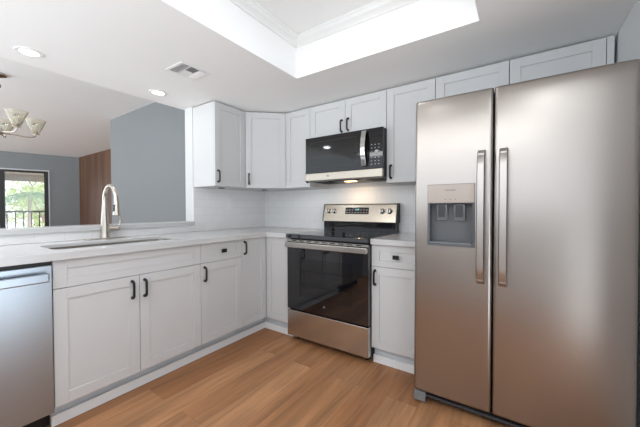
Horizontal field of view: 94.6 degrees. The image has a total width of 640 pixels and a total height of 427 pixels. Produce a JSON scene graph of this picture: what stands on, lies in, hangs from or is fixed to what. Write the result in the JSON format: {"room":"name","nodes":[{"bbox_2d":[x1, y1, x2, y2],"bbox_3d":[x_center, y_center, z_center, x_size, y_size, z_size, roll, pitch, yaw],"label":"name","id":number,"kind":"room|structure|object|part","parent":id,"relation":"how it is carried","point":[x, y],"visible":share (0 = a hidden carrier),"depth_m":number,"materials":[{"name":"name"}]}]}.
{"room":"kitchen","nodes":[
{"label":"kitchen","id":0,"kind":"room"},
{"bbox_2d":[0,151,79,225],"bbox_3d":[-7.867,-0.180,6.207,4.450,2.440,0.150,-1,1,-39],"label":"wall","id":1,"kind":"structure","parent":0,"point":[63,170],"depth_m":7.26,"materials":[{"name":"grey paint"}]},
{"bbox_2d":[0,169,48,227],"bbox_3d":[-7.301,0.006,6.644,1.775,2.010,0.090,-1,1,-39],"label":"window","id":2,"kind":"structure","parent":1,"relation":"in","point":[24,197],"depth_m":6.92,"materials":[{"name":"clear glass"}]},
{"bbox_2d":[0,168,49,225],"bbox_3d":[-7.262,0.002,6.597,1.817,2.060,0.012,-1,1,-39],"label":"trim","id":3,"kind":"structure","parent":1,"relation":"attached to","point":[0,168],"depth_m":7.14,"materials":[{"name":"wood"}]},
{"bbox_2d":[0,57,153,156],"bbox_3d":[-5.076,-1.417,3.994,7.445,0.100,4.950,1,1,34],"label":"ceiling","id":4,"kind":"structure","parent":0,"point":[77,114],"depth_m":3.81,"materials":[{"name":"white paint"}]},
{"bbox_2d":[0,72,45,137],"bbox_3d":[-3.089,-1.055,2.869,0.662,0.589,0.641,1,1,34],"label":"chandelier","id":5,"kind":"object","parent":4,"relation":"hanging from","point":[16,117],"visible":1,"depth_m":2.96,"materials":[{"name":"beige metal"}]},
{"bbox_3d":[-3.259,-0.899,3.061,0.168,0.135,0.168,1,1,34],"label":"lamp shade","id":6,"kind":"part","parent":5,"relation":"part of","materials":[{"name":"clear glass"}]},
{"bbox_3d":[-2.950,-0.810,2.818,0.273,0.080,0.067,0,1,23],"label":"arm","id":7,"kind":"part","parent":5,"relation":"part of","materials":[{"name":"silver metal"}]},
{"bbox_3d":[-2.855,-0.895,2.776,0.168,0.135,0.168,1,1,34],"label":"lamp shade","id":8,"kind":"part","parent":5,"relation":"part of","materials":[{"name":"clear glass"}]},
{"bbox_3d":[-3.012,-0.812,2.981,0.068,0.080,0.275,1,1,34],"label":"arm","id":9,"kind":"part","parent":5,"relation":"part of","materials":[{"name":"silver metal"}]},
{"bbox_3d":[-2.954,-0.900,3.066,0.168,0.135,0.168,1,1,34],"label":"lamp shade","id":10,"kind":"part","parent":5,"relation":"part of","materials":[{"name":"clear glass"}]},
{"bbox_2d":[79,149,111,224],"bbox_3d":[-4.362,-0.191,6.421,4.425,2.440,0.150,1,1,34],"label":"wall","id":11,"kind":"structure","parent":0,"point":[95,168],"depth_m":6.99,"materials":[{"name":"brown wood"}]},
{"bbox_2d":[2,107,263,245],"bbox_3d":[-1.634,0.049,2.292,0.122,2.097,3.250,1,1,34],"label":"wall","id":12,"kind":"structure","parent":0,"point":[189,111],"depth_m":2.83,"materials":[{"name":"white paint"}]},
{"bbox_2d":[0,221,194,235],"bbox_3d":[-1.910,0.111,1.908,0.203,0.037,2.284,1,1,34],"label":"window sill","id":13,"kind":"structure","parent":12,"relation":"attached to","point":[93,227],"depth_m":2.07,"materials":[{"name":"stone"}]},
{"bbox_2d":[0,185,415,245],"bbox_3d":[-0.726,-0.019,1.686,2.060,0.420,3.230,1,1,34],"label":"tile backsplash","id":14,"kind":"structure","parent":12,"relation":"attached to","point":[295,208],"depth_m":3.01,"materials":[{"name":"white tile"}]},
{"bbox_2d":[193,101,244,188],"bbox_3d":[-0.957,-0.626,2.845,0.365,0.749,0.349,1,1,34],"label":"upper cabinet","id":15,"kind":"object","parent":12,"relation":"attached to","point":[218,128],"visible":1,"depth_m":2.73,"materials":[{"name":"paint"}]},
{"bbox_3d":[-0.843,-0.625,2.768,0.019,0.746,0.347,1,1,34],"label":"door","id":16,"kind":"part","parent":15,"relation":"part of","materials":[{"name":"paint"}]},
{"bbox_2d":[110,102,185,223],"bbox_3d":[-1.898,-0.154,4.086,2.263,2.440,0.870,1,1,34],"label":"wall","id":17,"kind":"structure","parent":0,"point":[148,142],"depth_m":3.72,"materials":[{"name":"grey paint"}]},
{"bbox_2d":[46,328,511,426],"bbox_3d":[-3.697,1.147,3.108,10.765,0.120,4.950,1,1,34],"label":"floor","id":18,"kind":"structure","parent":0,"point":[266,377],"depth_m":1.80,"materials":[{"name":"brown wood"}]},
{"bbox_2d":[0,262,54,426],"bbox_3d":[-1.737,0.679,1.390,0.650,0.866,0.600,1,1,34],"label":"dishwasher","id":19,"kind":"object","parent":18,"relation":"on","point":[26,304],"visible":0.99,"depth_m":1.40,"materials":[{"name":"grey metal"}]},
{"bbox_3d":[-1.482,0.316,1.222,0.046,0.044,0.542,1,1,34],"label":"handle","id":20,"kind":"part","parent":19,"relation":"part of","materials":[{"name":"silver metal"}]},
{"bbox_3d":[-1.605,1.065,1.309,0.045,0.097,0.598,1,1,34],"label":"toe panel","id":21,"kind":"part","parent":19,"relation":"part of","materials":[{"name":"black plastic"}]},
{"bbox_2d":[50,244,200,424],"bbox_3d":[-1.358,0.666,2.005,0.664,0.870,0.832,1,1,34],"label":"base cabinet","id":22,"kind":"object","parent":18,"relation":"on","point":[118,319],"visible":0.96,"depth_m":1.75,"materials":[{"name":"paint"}]},
{"bbox_3d":[-1.239,0.684,1.668,0.019,0.602,0.408,1,1,34],"label":"door","id":23,"kind":"part","parent":22,"relation":"part of","materials":[{"name":"paint"}]},
{"bbox_3d":[-1.127,0.463,1.783,0.035,0.119,0.020,1,1,34],"label":"handle","id":24,"kind":"part","parent":22,"relation":"part of","materials":[{"name":"black metal"}]},
{"bbox_3d":[-1.086,0.465,1.842,0.035,0.119,0.020,1,1,34],"label":"handle","id":25,"kind":"part","parent":22,"relation":"part of","materials":[{"name":"black metal"}]},
{"bbox_3d":[-1.005,0.678,2.014,0.019,0.602,0.422,1,1,34],"label":"door","id":26,"kind":"part","parent":22,"relation":"part of","materials":[{"name":"paint"}]},
{"bbox_2d":[51,321,292,426],"bbox_3d":[-0.815,1.071,2.079,0.362,0.056,1.558,1,1,34],"label":"trim","id":27,"kind":"structure","parent":18,"relation":"on","point":[91,403],"depth_m":1.94,"materials":[{"name":"white wood"}]},
{"bbox_2d":[195,240,241,351],"bbox_3d":[-1.015,0.656,2.510,0.664,0.870,0.383,1,1,34],"label":"base cabinet","id":28,"kind":"object","parent":18,"relation":"on","point":[221,262],"visible":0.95,"depth_m":2.33,"materials":[{"name":"paint"}]},
{"bbox_3d":[-0.848,0.453,2.193,0.035,0.119,0.020,1,1,34],"label":"handle","id":29,"kind":"part","parent":28,"relation":"part of","materials":[{"name":"black metal"}]},
{"bbox_3d":[-0.778,0.295,2.342,0.019,0.144,0.383,1,1,34],"label":"drawer","id":30,"kind":"part","parent":28,"relation":"part of","materials":[{"name":"paint"}]},
{"bbox_3d":[-0.778,0.671,2.349,0.019,0.602,0.383,1,1,34],"label":"door","id":31,"kind":"part","parent":28,"relation":"part of","materials":[{"name":"paint"}]},
{"bbox_2d":[236,237,290,333],"bbox_3d":[-0.544,0.647,2.975,0.921,0.870,0.911,1,1,34],"label":"base cabinet","id":32,"kind":"object","parent":18,"relation":"on","point":[264,259],"visible":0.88,"depth_m":2.65,"materials":[{"name":"paint"}]},
{"bbox_2d":[0,226,323,266],"bbox_3d":[-1.074,0.204,2.182,0.913,0.040,2.791,1,1,34],"label":"countertop","id":33,"kind":"structure","parent":32,"relation":"on","point":[20,254],"depth_m":1.92,"materials":[{"name":"stone"}]},
{"bbox_2d":[83,184,124,239],"bbox_3d":[-1.496,-0.013,2.107,0.250,0.396,0.258,1,1,34],"label":"kitchen faucet","id":34,"kind":"object","parent":33,"relation":"on","point":[105,228],"visible":1,"depth_m":2.14,"materials":[{"name":"silver metal"}]},
{"bbox_3d":[-1.574,0.181,2.163,0.057,0.005,0.258,1,1,34],"label":"deck plate","id":35,"kind":"part","parent":34,"relation":"part of","materials":[{"name":"silver metal"}]},
{"bbox_3d":[-1.494,-0.125,2.102,0.225,0.172,0.029,1,1,34],"label":"spout","id":36,"kind":"part","parent":34,"relation":"part of","materials":[{"name":"silver metal"}]},
{"bbox_2d":[49,238,169,248],"bbox_3d":[-1.341,0.306,1.977,0.308,0.202,0.738,1,1,34],"label":"sink","id":37,"kind":"object","parent":33,"relation":"in","point":[136,241],"visible":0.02,"depth_m":2.04,"materials":[{"name":"silver metal"}]},
{"bbox_3d":[-0.589,0.593,2.626,0.019,0.749,0.285,1,1,34],"label":"door","id":38,"kind":"part","parent":32,"relation":"part of","materials":[{"name":"paint"}]},
{"bbox_3d":[-0.372,0.592,2.666,0.290,0.749,0.019,1,1,34],"label":"door","id":39,"kind":"part","parent":32,"relation":"part of","materials":[{"name":"paint"}]},
{"bbox_2d":[285,203,399,359],"bbox_3d":[0.207,0.499,2.579,0.769,1.178,0.687,1,1,34],"label":"electric range","id":40,"kind":"object","parent":18,"relation":"on","point":[330,268],"visible":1,"depth_m":2.34,"materials":[{"name":"black glass"}]},
{"bbox_3d":[0.021,0.265,2.305,0.753,0.042,0.032,1,1,34],"label":"handle","id":41,"kind":"part","parent":40,"relation":"part of","materials":[{"name":"silver metal"}]},
{"bbox_3d":[0.032,0.230,2.318,0.757,0.017,0.008,1,1,34],"label":"door trim","id":42,"kind":"part","parent":40,"relation":"part of","materials":[{"name":"silver metal"}]},
{"bbox_3d":[0.045,0.518,2.341,0.755,0.585,0.044,1,1,34],"label":"oven door","id":43,"kind":"part","parent":40,"relation":"part of","materials":[{"name":"black glass"}]},
{"bbox_3d":[0.046,0.931,2.348,0.755,0.220,0.044,1,1,34],"label":"storage drawer","id":44,"kind":"part","parent":40,"relation":"part of","materials":[{"name":"silver metal"}]},
{"bbox_2d":[286,230,397,242],"bbox_3d":[0.203,0.187,2.570,0.758,0.033,0.652,1,1,34],"label":"cooktop","id":45,"kind":"object","parent":40,"relation":"in","point":[319,236],"depth_m":2.43,"materials":[{"name":"black glass"}]},
{"bbox_3d":[0.370,-0.007,2.812,0.757,0.170,0.097,1,1,34],"label":"control panel","id":46,"kind":"part","parent":40,"relation":"part of","materials":[{"name":"silver metal"}]},
{"bbox_2d":[372,244,414,364],"bbox_3d":[0.695,0.657,2.287,0.376,0.870,0.659,1,1,34],"label":"base cabinet","id":47,"kind":"object","parent":18,"relation":"on","point":[393,267],"visible":0.67,"depth_m":2.06,"materials":[{"name":"paint"}]},
{"bbox_3d":[0.389,0.462,2.115,0.020,0.119,0.035,1,1,34],"label":"handle","id":48,"kind":"part","parent":47,"relation":"part of","materials":[{"name":"black metal"}]},
{"bbox_2d":[370,233,414,247],"bbox_3d":[0.695,0.198,2.280,0.375,0.040,0.641,1,1,34],"label":"countertop","id":49,"kind":"structure","parent":47,"relation":"on","point":[398,239],"depth_m":2.07,"materials":[{"name":"stone"}]},
{"bbox_2d":[373,353,413,373],"bbox_3d":[0.553,1.069,2.083,0.374,0.056,0.013,1,1,34],"label":"trim","id":50,"kind":"structure","parent":47,"relation":"attached to","point":[390,362],"depth_m":2.10,"materials":[{"name":"white wood"}]},
{"bbox_3d":[0.535,0.304,2.045,0.374,0.154,0.019,1,1,34],"label":"drawer","id":51,"kind":"part","parent":47,"relation":"part of","materials":[{"name":"paint"}]},
{"bbox_3d":[0.522,0.303,2.026,0.042,0.028,0.027,1,1,34],"label":"handle","id":52,"kind":"part","parent":47,"relation":"part of","materials":[{"name":"black metal"}]},
{"bbox_2d":[414,59,639,426],"bbox_3d":[1.135,0.223,1.768,0.917,1.742,0.860,1,1,34],"label":"refrigerator","id":53,"kind":"object","parent":18,"relation":"on","point":[527,192],"visible":1,"depth_m":1.41,"materials":[{"name":"metal"}]},
{"bbox_3d":[0.712,-0.109,1.612,0.237,0.101,0.002,1,1,34],"label":"dispenser panel","id":54,"kind":"part","parent":53,"relation":"part of","materials":[{"name":"silver metal"}]},
{"bbox_3d":[0.733,0.188,1.643,0.392,1.674,0.068,1,1,34],"label":"door","id":55,"kind":"part","parent":53,"relation":"part of","materials":[{"name":"silver metal"}]},
{"bbox_3d":[0.820,0.019,1.505,0.036,0.685,0.072,1,1,34],"label":"handle","id":56,"kind":"part","parent":53,"relation":"part of","materials":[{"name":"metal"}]},
{"bbox_3d":[0.900,0.019,1.450,0.036,0.685,0.072,1,1,34],"label":"handle","id":57,"kind":"part","parent":53,"relation":"part of","materials":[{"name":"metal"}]},
{"bbox_3d":[1.115,0.192,1.384,0.519,1.674,0.068,1,1,34],"label":"door","id":58,"kind":"part","parent":53,"relation":"part of","materials":[{"name":"silver metal"}]},
{"bbox_2d":[0,0,635,113],"bbox_3d":[-0.340,-1.158,1.391,3.320,0.343,3.550,1,1,34],"label":"ceiling","id":59,"kind":"structure","parent":0,"point":[125,46],"depth_m":1.78,"materials":[{"name":"paint"}]},
{"bbox_2d":[13,46,43,57],"bbox_3d":[-1.785,-0.988,1.812,0.138,0.006,0.138,1,1,34],"label":"recessed light","id":60,"kind":"object","parent":59,"relation":"in","point":[26,51],"visible":1,"depth_m":1.81,"materials":[{"name":"paint"}]},
{"bbox_2d":[149,89,166,95],"bbox_3d":[-1.341,-1.000,2.447,0.138,0.006,0.138,1,1,34],"label":"recessed light","id":61,"kind":"object","parent":59,"relation":"in","point":[152,91],"visible":1,"depth_m":2.44,"materials":[{"name":"paint"}]},
{"bbox_2d":[165,61,210,80],"bbox_3d":[-0.922,-0.993,2.071,0.203,0.008,0.222,1,1,34],"label":"ceiling vent","id":62,"kind":"object","parent":59,"relation":"in","point":[183,69],"visible":1,"depth_m":2.06,"materials":[{"name":"metal"}]},
{"bbox_2d":[229,0,418,47],"bbox_3d":[-0.205,-1.232,1.072,1.198,0.062,1.875,1,1,34],"label":"trim","id":63,"kind":"structure","parent":59,"relation":"attached to","point":[377,8],"depth_m":1.89,"materials":[{"name":"paint"}]},
{"bbox_2d":[266,181,401,232],"bbox_3d":[0.616,0.035,2.820,3.320,2.097,0.150,1,1,34],"label":"wall","id":64,"kind":"structure","parent":0,"point":[380,183],"depth_m":2.87,"materials":[{"name":"white paint"}]},
{"bbox_2d":[230,112,301,191],"bbox_3d":[-0.585,-0.633,3.165,0.621,0.749,0.602,1,1,34],"label":"upper cabinet","id":65,"kind":"object","parent":64,"relation":"attached to","point":[265,133],"visible":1,"depth_m":2.94,"materials":[{"name":"paint"}]},
{"bbox_3d":[-0.541,-0.629,2.947,0.394,0.746,0.019,0,1,-9],"label":"door","id":66,"kind":"part","parent":65,"relation":"part of","materials":[{"name":"paint"}]},
{"bbox_2d":[286,108,328,189],"bbox_3d":[-0.136,-0.631,3.005,0.298,0.749,0.365,1,1,34],"label":"upper cabinet","id":67,"kind":"object","parent":64,"relation":"attached to","point":[297,122],"visible":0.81,"depth_m":2.90,"materials":[{"name":"paint"}]},
{"bbox_3d":[-0.213,-0.628,2.891,0.297,0.746,0.019,1,1,34],"label":"door","id":68,"kind":"part","parent":67,"relation":"part of","materials":[{"name":"paint"}]},
{"bbox_2d":[310,90,386,137],"bbox_3d":[0.302,-0.847,2.703,0.757,0.308,0.365,1,1,34],"label":"upper cabinet","id":69,"kind":"object","parent":64,"relation":"attached to","point":[367,111],"visible":0.78,"depth_m":2.55,"materials":[{"name":"paint"}]},
{"bbox_3d":[0.068,-0.846,2.696,0.376,0.305,0.019,1,1,34],"label":"door","id":70,"kind":"part","parent":69,"relation":"part of","materials":[{"name":"paint"}]},
{"bbox_2d":[305,126,386,183],"bbox_3d":[0.275,-0.489,2.667,0.756,0.400,0.445,1,1,34],"label":"microwave oven","id":71,"kind":"object","parent":69,"relation":"attached to","point":[359,156],"visible":1,"depth_m":2.50,"materials":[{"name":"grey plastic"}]},
{"bbox_3d":[0.136,-0.525,2.575,0.630,0.324,0.029,1,1,34],"label":"door","id":72,"kind":"part","parent":71,"relation":"part of","materials":[{"name":"black glass"}]},
{"bbox_3d":[0.186,-0.328,2.539,0.756,0.065,0.037,1,1,34],"label":"trim","id":73,"kind":"part","parent":71,"relation":"part of","materials":[{"name":"silver metal"}]},
{"bbox_3d":[0.294,-0.301,2.698,0.732,0.012,0.342,1,1,34],"label":"underside panel","id":74,"kind":"part","parent":71,"relation":"part of","materials":[{"name":"grey plastic"}]},
{"bbox_3d":[0.351,-0.526,2.378,0.041,0.285,0.053,1,1,34],"label":"handle","id":75,"kind":"part","parent":71,"relation":"part of","materials":[{"name":"metal"}]},
{"bbox_3d":[0.449,-0.522,2.362,0.124,0.324,0.029,1,1,34],"label":"control panel","id":76,"kind":"part","parent":71,"relation":"part of","materials":[{"name":"black glass"}]},
{"bbox_3d":[0.236,-0.773,2.550,0.020,0.119,0.035,1,1,34],"label":"handle","id":77,"kind":"part","parent":69,"relation":"part of","materials":[{"name":"black metal"}]},
{"bbox_3d":[0.382,-0.843,2.483,0.376,0.305,0.019,1,1,34],"label":"door","id":78,"kind":"part","parent":69,"relation":"part of","materials":[{"name":"paint"}]},
{"bbox_2d":[387,78,435,184],"bbox_3d":[0.772,-0.621,2.389,0.371,0.749,0.365,1,1,34],"label":"upper cabinet","id":79,"kind":"object","parent":64,"relation":"attached to","point":[402,101],"visible":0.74,"depth_m":2.30,"materials":[{"name":"paint"}]},
{"bbox_3d":[0.558,-0.333,2.341,0.020,0.119,0.035,1,1,34],"label":"handle","id":80,"kind":"part","parent":79,"relation":"part of","materials":[{"name":"black metal"}]},
{"bbox_2d":[436,61,509,98],"bbox_3d":[1.124,-0.845,2.167,0.452,0.296,0.330,1,1,34],"label":"upper cabinet","id":81,"kind":"object","parent":64,"relation":"attached to","point":[498,74],"visible":0.48,"depth_m":2.02,"materials":[{"name":"paint"}]},
{"bbox_2d":[510,35,614,83],"bbox_3d":[1.515,-0.841,1.902,0.487,0.296,0.330,1,1,34],"label":"upper cabinet","id":82,"kind":"object","parent":64,"relation":"attached to","point":[599,52],"visible":0.51,"depth_m":1.75,"materials":[{"name":"paint"}]},
{"bbox_2d":[614,0,639,426],"bbox_3d":[0.932,0.076,0.461,0.150,2.097,3.400,1,1,34],"label":"wall","id":83,"kind":"structure","parent":0,"point":[627,40],"depth_m":1.39,"materials":[{"name":"white paint"}]}
]}

